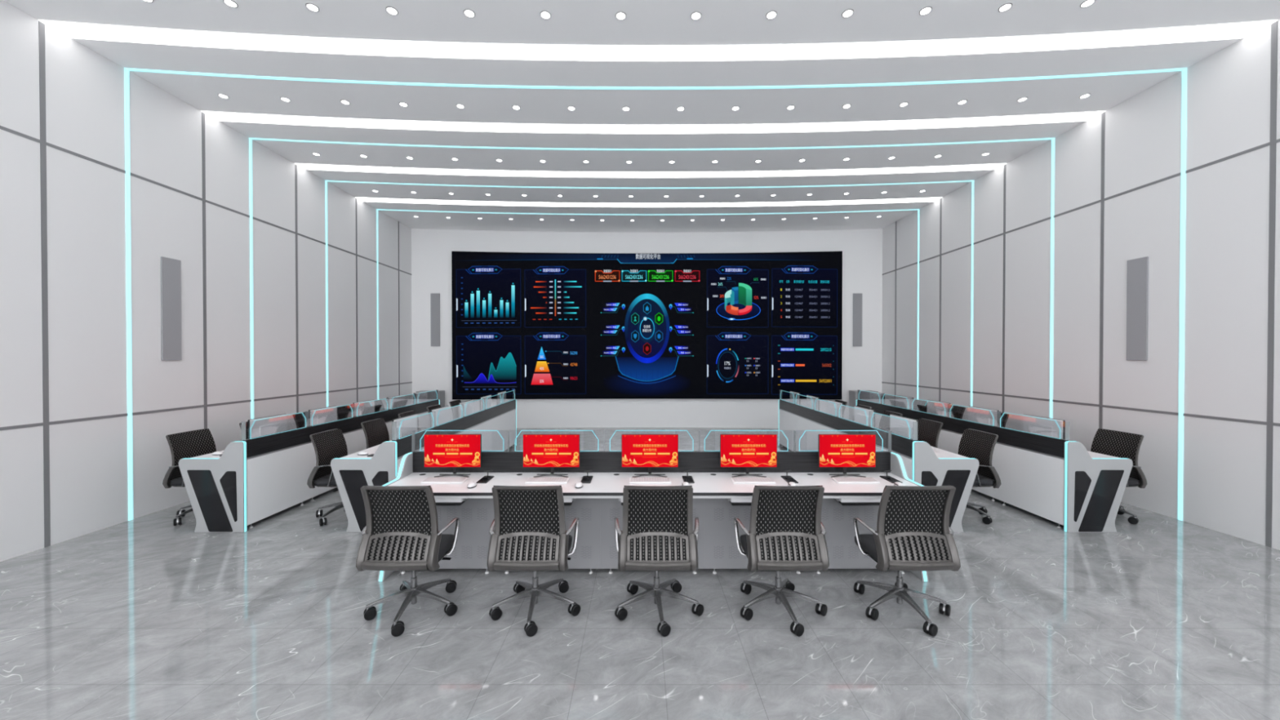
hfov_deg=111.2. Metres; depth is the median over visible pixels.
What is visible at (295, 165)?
trim
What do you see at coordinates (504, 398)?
computer monitor
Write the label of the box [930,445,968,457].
countertop
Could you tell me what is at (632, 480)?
keyboard
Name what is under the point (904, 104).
recessed light
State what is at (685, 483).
computer mouse
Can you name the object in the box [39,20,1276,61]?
recessed light
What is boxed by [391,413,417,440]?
computer monitor
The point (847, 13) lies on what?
recessed light
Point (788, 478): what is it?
desk microphone
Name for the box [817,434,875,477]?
computer monitor
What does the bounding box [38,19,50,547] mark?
trim
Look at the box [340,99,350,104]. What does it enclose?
recessed light
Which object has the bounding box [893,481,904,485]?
computer mouse
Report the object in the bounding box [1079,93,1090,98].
recessed light
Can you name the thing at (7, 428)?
trim
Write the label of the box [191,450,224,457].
countertop
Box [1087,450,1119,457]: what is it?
countertop
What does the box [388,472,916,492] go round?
countertop
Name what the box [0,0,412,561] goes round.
wall
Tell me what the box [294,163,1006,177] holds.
recessed light
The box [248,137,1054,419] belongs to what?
light line frame
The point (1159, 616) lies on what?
floor
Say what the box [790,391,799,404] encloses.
computer monitor
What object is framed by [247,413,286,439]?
computer monitor
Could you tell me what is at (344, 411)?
office chair
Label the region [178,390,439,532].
desk
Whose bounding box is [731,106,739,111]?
recessed light
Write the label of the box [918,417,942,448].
office chair
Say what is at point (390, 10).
recessed light
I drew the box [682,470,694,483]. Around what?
desk microphone
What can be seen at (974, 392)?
trim
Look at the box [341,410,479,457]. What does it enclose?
countertop
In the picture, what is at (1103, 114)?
trim
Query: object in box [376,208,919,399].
light line frame
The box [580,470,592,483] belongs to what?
desk microphone
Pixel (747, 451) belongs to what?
computer monitor
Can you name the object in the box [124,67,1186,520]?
light line frame
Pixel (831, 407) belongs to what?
computer monitor
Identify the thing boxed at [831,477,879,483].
keyboard
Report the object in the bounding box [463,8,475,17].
recessed light
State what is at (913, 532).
office chair
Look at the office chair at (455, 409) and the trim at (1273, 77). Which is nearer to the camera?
the trim at (1273, 77)
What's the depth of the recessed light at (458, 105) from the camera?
5.50 m
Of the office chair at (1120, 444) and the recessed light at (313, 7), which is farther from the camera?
the office chair at (1120, 444)
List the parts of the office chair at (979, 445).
leg, leg, backrest frame, seat, armrest, frame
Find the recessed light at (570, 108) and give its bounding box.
[567,106,575,111]
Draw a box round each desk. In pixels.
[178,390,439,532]
[330,390,516,532]
[377,430,928,581]
[778,390,979,532]
[856,390,1133,532]
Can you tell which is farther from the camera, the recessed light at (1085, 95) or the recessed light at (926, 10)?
the recessed light at (1085, 95)
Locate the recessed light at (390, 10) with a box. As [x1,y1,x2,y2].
[385,6,398,15]
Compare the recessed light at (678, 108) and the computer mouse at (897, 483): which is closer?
the computer mouse at (897, 483)
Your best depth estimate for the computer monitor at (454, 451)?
3.83 m
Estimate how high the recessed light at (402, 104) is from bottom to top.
0.006 m
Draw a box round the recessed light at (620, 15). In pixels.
[615,11,626,20]
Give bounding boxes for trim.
[0,125,411,275]
[0,382,412,431]
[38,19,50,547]
[201,111,207,428]
[294,164,298,428]
[355,198,358,402]
[398,221,399,395]
[881,382,1279,426]
[882,138,1279,275]
[894,221,896,406]
[938,197,942,401]
[1002,164,1005,413]
[1098,111,1105,428]
[1265,20,1277,547]
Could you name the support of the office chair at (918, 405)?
on the floor
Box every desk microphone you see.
[475,470,493,483]
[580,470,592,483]
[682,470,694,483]
[781,470,798,483]
[880,470,902,483]
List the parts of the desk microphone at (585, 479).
button panel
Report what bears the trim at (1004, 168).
attached to the wall at (1226, 290)
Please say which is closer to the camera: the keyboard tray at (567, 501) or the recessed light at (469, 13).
the keyboard tray at (567, 501)
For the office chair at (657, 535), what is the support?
on the floor
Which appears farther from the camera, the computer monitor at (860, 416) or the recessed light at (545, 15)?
the computer monitor at (860, 416)
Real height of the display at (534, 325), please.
3.654 m
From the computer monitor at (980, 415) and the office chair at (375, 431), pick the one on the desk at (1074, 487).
the computer monitor at (980, 415)
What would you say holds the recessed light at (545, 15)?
in the ceiling
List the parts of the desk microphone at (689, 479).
button panel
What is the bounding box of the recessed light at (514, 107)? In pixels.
[511,105,519,110]
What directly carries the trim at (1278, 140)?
attached to the wall at (1226, 290)
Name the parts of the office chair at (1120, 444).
backrest frame, leg, seat, frame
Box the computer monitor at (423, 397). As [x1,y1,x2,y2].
[413,391,427,404]
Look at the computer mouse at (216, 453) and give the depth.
4.67 m
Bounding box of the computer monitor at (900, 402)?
[895,395,914,408]
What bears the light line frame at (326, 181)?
attached to the ceiling
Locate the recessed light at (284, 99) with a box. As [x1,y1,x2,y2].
[280,97,290,102]
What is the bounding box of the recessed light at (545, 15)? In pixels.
[540,10,551,19]
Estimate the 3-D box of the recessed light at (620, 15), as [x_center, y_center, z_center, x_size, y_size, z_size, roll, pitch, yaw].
[-0.176,-3.169,4.038,0.098,0.006,0.098,0,0,0]
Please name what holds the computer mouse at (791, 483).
on the desk at (717, 500)
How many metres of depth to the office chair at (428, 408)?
7.50 m
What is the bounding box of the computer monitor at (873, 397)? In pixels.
[869,391,884,404]
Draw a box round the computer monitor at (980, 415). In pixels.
[968,405,999,426]
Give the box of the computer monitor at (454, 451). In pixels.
[423,434,481,477]
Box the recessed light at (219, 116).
[201,111,1105,133]
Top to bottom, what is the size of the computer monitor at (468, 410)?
0.371 m
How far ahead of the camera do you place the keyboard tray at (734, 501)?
3.43 m
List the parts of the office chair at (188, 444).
frame, seat, armrest, leg, leg, backrest frame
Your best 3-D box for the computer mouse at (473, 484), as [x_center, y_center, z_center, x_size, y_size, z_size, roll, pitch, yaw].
[-1.358,1.008,3.546,0.065,0.033,0.107,0,0,0]
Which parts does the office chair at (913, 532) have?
armrest, seat, leg, leg, leg, backrest frame, frame, lumbar panel, leg, armrest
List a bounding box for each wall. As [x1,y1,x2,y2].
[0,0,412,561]
[411,228,882,428]
[881,18,1279,550]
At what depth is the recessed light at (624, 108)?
5.55 m
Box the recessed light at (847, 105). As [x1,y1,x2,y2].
[842,103,851,108]
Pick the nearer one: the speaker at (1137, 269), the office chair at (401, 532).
the office chair at (401, 532)
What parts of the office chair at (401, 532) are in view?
armrest, leg, lumbar panel, frame, backrest frame, leg, leg, leg, leg, height lever, seat, armrest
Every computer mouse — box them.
[212,451,222,455]
[357,451,368,455]
[466,481,476,488]
[574,481,582,488]
[681,481,689,485]
[787,481,796,485]
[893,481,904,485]
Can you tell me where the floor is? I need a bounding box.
[0,427,1279,719]
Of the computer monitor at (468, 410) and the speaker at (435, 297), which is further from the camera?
the speaker at (435, 297)
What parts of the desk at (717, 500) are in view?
panel, screen plate, perforated panel, screen plate, perforated panel, perforated panel, support rail, perforated panel, screen plate, perforated panel, screen plate, panel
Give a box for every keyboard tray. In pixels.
[434,497,468,506]
[563,497,575,506]
[726,497,751,506]
[832,497,880,506]
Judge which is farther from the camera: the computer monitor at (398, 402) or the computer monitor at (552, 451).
the computer monitor at (398, 402)
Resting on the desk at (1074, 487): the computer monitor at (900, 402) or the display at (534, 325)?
the computer monitor at (900, 402)
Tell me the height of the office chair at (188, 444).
0.951 m
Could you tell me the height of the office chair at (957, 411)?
0.951 m
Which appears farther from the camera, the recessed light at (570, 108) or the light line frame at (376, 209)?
the light line frame at (376, 209)
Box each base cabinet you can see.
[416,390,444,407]
[848,390,877,420]
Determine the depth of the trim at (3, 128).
5.12 m
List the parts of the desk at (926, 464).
screen plate, panel, screen plate, screen plate, screen plate, rail, panel, screen plate, screen plate, panel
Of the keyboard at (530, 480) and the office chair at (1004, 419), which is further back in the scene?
the office chair at (1004, 419)
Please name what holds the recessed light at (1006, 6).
in the ceiling
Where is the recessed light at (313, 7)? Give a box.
[306,3,319,12]
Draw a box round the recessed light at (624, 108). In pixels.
[622,106,630,111]
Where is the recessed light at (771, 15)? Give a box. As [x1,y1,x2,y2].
[765,10,777,19]
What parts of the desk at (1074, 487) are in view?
screen plate, screen plate, screen plate, rail, panel, screen plate, screen plate, panel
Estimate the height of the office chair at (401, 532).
0.951 m
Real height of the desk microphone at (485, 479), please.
0.066 m
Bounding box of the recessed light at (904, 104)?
[899,102,908,106]
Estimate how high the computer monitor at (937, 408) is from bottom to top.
0.371 m
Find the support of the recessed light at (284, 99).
in the ceiling
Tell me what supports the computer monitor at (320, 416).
on the desk at (253, 480)
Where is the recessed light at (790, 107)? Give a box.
[786,105,795,110]
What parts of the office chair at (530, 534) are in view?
armrest, leg, leg, lumbar panel, frame, backrest frame, leg, leg, leg, seat, armrest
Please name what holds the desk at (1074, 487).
on the floor
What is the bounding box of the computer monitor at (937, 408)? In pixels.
[927,400,949,416]
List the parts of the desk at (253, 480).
panel, screen plate, screen plate, rail, panel, screen plate, screen plate, screen plate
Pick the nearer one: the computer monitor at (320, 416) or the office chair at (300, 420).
the computer monitor at (320, 416)
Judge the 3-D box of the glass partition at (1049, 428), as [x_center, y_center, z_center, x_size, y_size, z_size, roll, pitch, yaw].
[4.535,0.828,4.941,0.094,0.371,0.497,0,0,0]
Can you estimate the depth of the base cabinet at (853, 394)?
10.54 m
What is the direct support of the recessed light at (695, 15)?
in the ceiling
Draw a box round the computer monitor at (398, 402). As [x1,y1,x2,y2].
[387,395,404,408]
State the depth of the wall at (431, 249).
10.93 m
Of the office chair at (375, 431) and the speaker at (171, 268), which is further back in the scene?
the office chair at (375, 431)
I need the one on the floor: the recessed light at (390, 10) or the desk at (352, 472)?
the desk at (352, 472)
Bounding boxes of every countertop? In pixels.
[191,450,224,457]
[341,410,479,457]
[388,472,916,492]
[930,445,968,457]
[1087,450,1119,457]
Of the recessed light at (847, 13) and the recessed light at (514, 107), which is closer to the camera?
the recessed light at (847, 13)
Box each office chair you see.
[162,428,216,525]
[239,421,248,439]
[292,412,305,428]
[306,428,347,525]
[337,404,351,420]
[355,485,459,636]
[360,417,389,448]
[374,400,385,412]
[398,410,420,431]
[426,404,441,417]
[448,400,461,419]
[486,485,580,636]
[614,485,703,636]
[733,485,829,636]
[835,400,847,413]
[852,404,871,421]
[853,485,960,636]
[878,410,902,431]
[913,400,927,412]
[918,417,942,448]
[951,404,965,419]
[958,428,1001,524]
[1000,413,1008,427]
[1090,428,1146,524]
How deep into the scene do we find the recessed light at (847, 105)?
5.50 m
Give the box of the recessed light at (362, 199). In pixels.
[355,197,941,207]
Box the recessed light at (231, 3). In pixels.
[222,0,238,8]
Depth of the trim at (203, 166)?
5.64 m
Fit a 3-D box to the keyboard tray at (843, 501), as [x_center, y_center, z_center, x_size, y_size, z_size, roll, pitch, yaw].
[1.818,1.099,3.566,0.516,0.083,0.285,0,0,0]
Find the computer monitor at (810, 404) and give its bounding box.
[806,395,819,410]
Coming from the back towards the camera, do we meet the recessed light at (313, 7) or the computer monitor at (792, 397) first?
the computer monitor at (792, 397)
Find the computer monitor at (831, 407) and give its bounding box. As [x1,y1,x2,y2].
[827,400,843,417]
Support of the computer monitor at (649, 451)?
on the desk at (717, 500)
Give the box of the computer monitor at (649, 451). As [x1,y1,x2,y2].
[621,434,678,477]
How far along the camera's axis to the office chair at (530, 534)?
2.93 m
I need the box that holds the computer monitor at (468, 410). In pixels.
[457,399,472,417]
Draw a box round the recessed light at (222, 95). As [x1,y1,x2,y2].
[217,93,228,98]
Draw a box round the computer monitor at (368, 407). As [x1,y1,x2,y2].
[352,399,374,416]
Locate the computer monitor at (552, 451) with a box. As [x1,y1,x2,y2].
[522,434,579,477]
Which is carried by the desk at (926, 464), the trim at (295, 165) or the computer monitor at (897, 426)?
the computer monitor at (897, 426)
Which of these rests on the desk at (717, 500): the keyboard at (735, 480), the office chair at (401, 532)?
the keyboard at (735, 480)
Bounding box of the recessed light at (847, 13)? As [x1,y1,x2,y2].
[841,8,853,17]
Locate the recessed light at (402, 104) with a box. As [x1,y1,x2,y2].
[399,102,408,106]
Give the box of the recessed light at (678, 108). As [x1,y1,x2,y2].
[676,106,684,111]
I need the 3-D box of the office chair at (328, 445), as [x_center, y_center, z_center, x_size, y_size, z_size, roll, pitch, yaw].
[-3.346,1.286,4.952,0.594,0.951,0.622,0,0,0]
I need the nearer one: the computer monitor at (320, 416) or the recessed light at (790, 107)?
the recessed light at (790, 107)
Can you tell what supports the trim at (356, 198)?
attached to the wall at (85, 100)
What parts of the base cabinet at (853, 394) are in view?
door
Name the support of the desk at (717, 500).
on the floor
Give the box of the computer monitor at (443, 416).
[430,405,448,427]
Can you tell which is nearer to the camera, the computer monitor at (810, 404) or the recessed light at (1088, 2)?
the recessed light at (1088, 2)
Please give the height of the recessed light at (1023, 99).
0.006 m
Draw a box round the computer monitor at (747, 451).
[720,434,777,477]
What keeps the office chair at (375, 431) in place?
on the floor
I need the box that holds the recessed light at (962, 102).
[957,99,967,104]
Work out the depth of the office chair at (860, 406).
7.62 m
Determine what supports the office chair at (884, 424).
on the floor
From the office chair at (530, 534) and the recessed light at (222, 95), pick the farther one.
the recessed light at (222, 95)
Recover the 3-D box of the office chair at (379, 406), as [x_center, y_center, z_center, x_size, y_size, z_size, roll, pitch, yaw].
[-4.901,1.258,8.408,0.594,0.951,0.622,0,0,0]
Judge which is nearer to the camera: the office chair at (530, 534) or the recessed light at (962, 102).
the office chair at (530, 534)
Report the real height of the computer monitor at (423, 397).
0.371 m
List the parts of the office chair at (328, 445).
frame, armrest, seat, backrest frame, leg, leg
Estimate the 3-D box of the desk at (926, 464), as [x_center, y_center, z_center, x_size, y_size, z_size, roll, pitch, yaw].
[3.140,1.184,6.690,0.663,1.129,4.414,0,0,0]
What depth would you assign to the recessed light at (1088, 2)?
3.90 m
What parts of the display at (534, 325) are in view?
counter panel, counter panel, counter panel, counter panel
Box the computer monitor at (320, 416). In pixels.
[308,405,337,426]
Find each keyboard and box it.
[420,477,467,483]
[524,477,568,483]
[629,477,671,483]
[730,477,775,483]
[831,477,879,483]
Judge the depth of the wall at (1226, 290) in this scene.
5.29 m
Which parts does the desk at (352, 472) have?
panel, screen plate, screen plate, rail, panel, screen plate, screen plate, screen plate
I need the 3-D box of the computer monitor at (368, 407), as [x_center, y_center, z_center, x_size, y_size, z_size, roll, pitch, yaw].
[-4.215,0.814,6.705,0.094,0.371,0.497,0,0,0]
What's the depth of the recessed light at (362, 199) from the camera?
8.99 m
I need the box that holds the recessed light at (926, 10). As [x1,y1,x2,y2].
[919,6,932,15]
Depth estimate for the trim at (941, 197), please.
8.69 m
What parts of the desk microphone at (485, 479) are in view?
button panel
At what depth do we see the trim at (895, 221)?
10.19 m
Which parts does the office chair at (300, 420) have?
backrest frame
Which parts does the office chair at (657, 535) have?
armrest, leg, leg, backrest frame, lumbar panel, frame, leg, leg, leg, armrest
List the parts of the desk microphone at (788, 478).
button panel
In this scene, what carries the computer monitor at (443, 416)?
on the desk at (352, 472)
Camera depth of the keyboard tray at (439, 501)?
3.43 m
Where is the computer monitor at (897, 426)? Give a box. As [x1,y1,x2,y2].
[889,413,918,440]
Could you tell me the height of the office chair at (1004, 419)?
0.951 m
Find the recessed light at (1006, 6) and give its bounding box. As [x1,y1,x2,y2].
[998,3,1012,12]
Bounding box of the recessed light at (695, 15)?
[690,11,701,20]
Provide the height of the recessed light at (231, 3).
0.006 m
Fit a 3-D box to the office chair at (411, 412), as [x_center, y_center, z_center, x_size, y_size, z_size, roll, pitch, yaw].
[-3.346,1.272,6.680,0.594,0.951,0.622,0,0,0]
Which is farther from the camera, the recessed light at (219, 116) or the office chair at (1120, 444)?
the recessed light at (219, 116)
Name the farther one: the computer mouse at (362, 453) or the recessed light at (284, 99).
the recessed light at (284, 99)
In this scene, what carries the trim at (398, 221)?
attached to the wall at (85, 100)
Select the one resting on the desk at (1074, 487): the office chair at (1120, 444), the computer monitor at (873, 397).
the computer monitor at (873, 397)
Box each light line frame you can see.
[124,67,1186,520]
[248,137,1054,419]
[324,180,973,407]
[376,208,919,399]
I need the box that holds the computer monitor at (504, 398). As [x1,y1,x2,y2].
[496,391,506,404]
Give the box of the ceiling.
[4,0,1279,232]
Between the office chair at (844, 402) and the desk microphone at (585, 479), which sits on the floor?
the office chair at (844, 402)
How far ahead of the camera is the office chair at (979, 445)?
4.86 m
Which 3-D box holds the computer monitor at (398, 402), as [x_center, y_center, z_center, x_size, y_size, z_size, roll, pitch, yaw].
[-4.215,0.807,7.569,0.094,0.371,0.497,0,0,0]
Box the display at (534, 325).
[451,251,842,399]
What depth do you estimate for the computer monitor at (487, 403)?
7.55 m
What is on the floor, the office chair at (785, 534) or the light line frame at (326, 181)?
the office chair at (785, 534)
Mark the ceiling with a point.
(571, 22)
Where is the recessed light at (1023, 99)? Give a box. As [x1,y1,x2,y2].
[1017,97,1027,102]
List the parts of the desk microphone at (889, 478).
button panel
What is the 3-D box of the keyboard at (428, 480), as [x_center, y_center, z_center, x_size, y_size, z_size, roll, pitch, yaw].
[-1.643,1.013,3.690,0.350,0.020,0.124,0,0,0]
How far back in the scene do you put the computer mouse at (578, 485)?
3.51 m
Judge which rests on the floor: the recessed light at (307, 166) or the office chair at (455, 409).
the office chair at (455, 409)
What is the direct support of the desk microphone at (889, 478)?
on the desk at (717, 500)
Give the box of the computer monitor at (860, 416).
[853,405,875,427]
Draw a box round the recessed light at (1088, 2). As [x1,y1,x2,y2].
[1080,0,1095,8]
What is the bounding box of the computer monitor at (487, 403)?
[480,395,491,410]
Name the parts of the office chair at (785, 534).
armrest, seat, leg, leg, leg, backrest frame, leg, frame, lumbar panel, leg, armrest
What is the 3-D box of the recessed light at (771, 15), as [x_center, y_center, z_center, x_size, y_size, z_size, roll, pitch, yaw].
[1.208,-3.169,4.029,0.098,0.006,0.098,0,0,0]
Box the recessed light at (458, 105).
[456,103,464,108]
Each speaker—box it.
[160,256,182,359]
[430,293,439,346]
[853,293,862,346]
[1125,256,1148,359]
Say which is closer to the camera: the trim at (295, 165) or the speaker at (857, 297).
the trim at (295, 165)

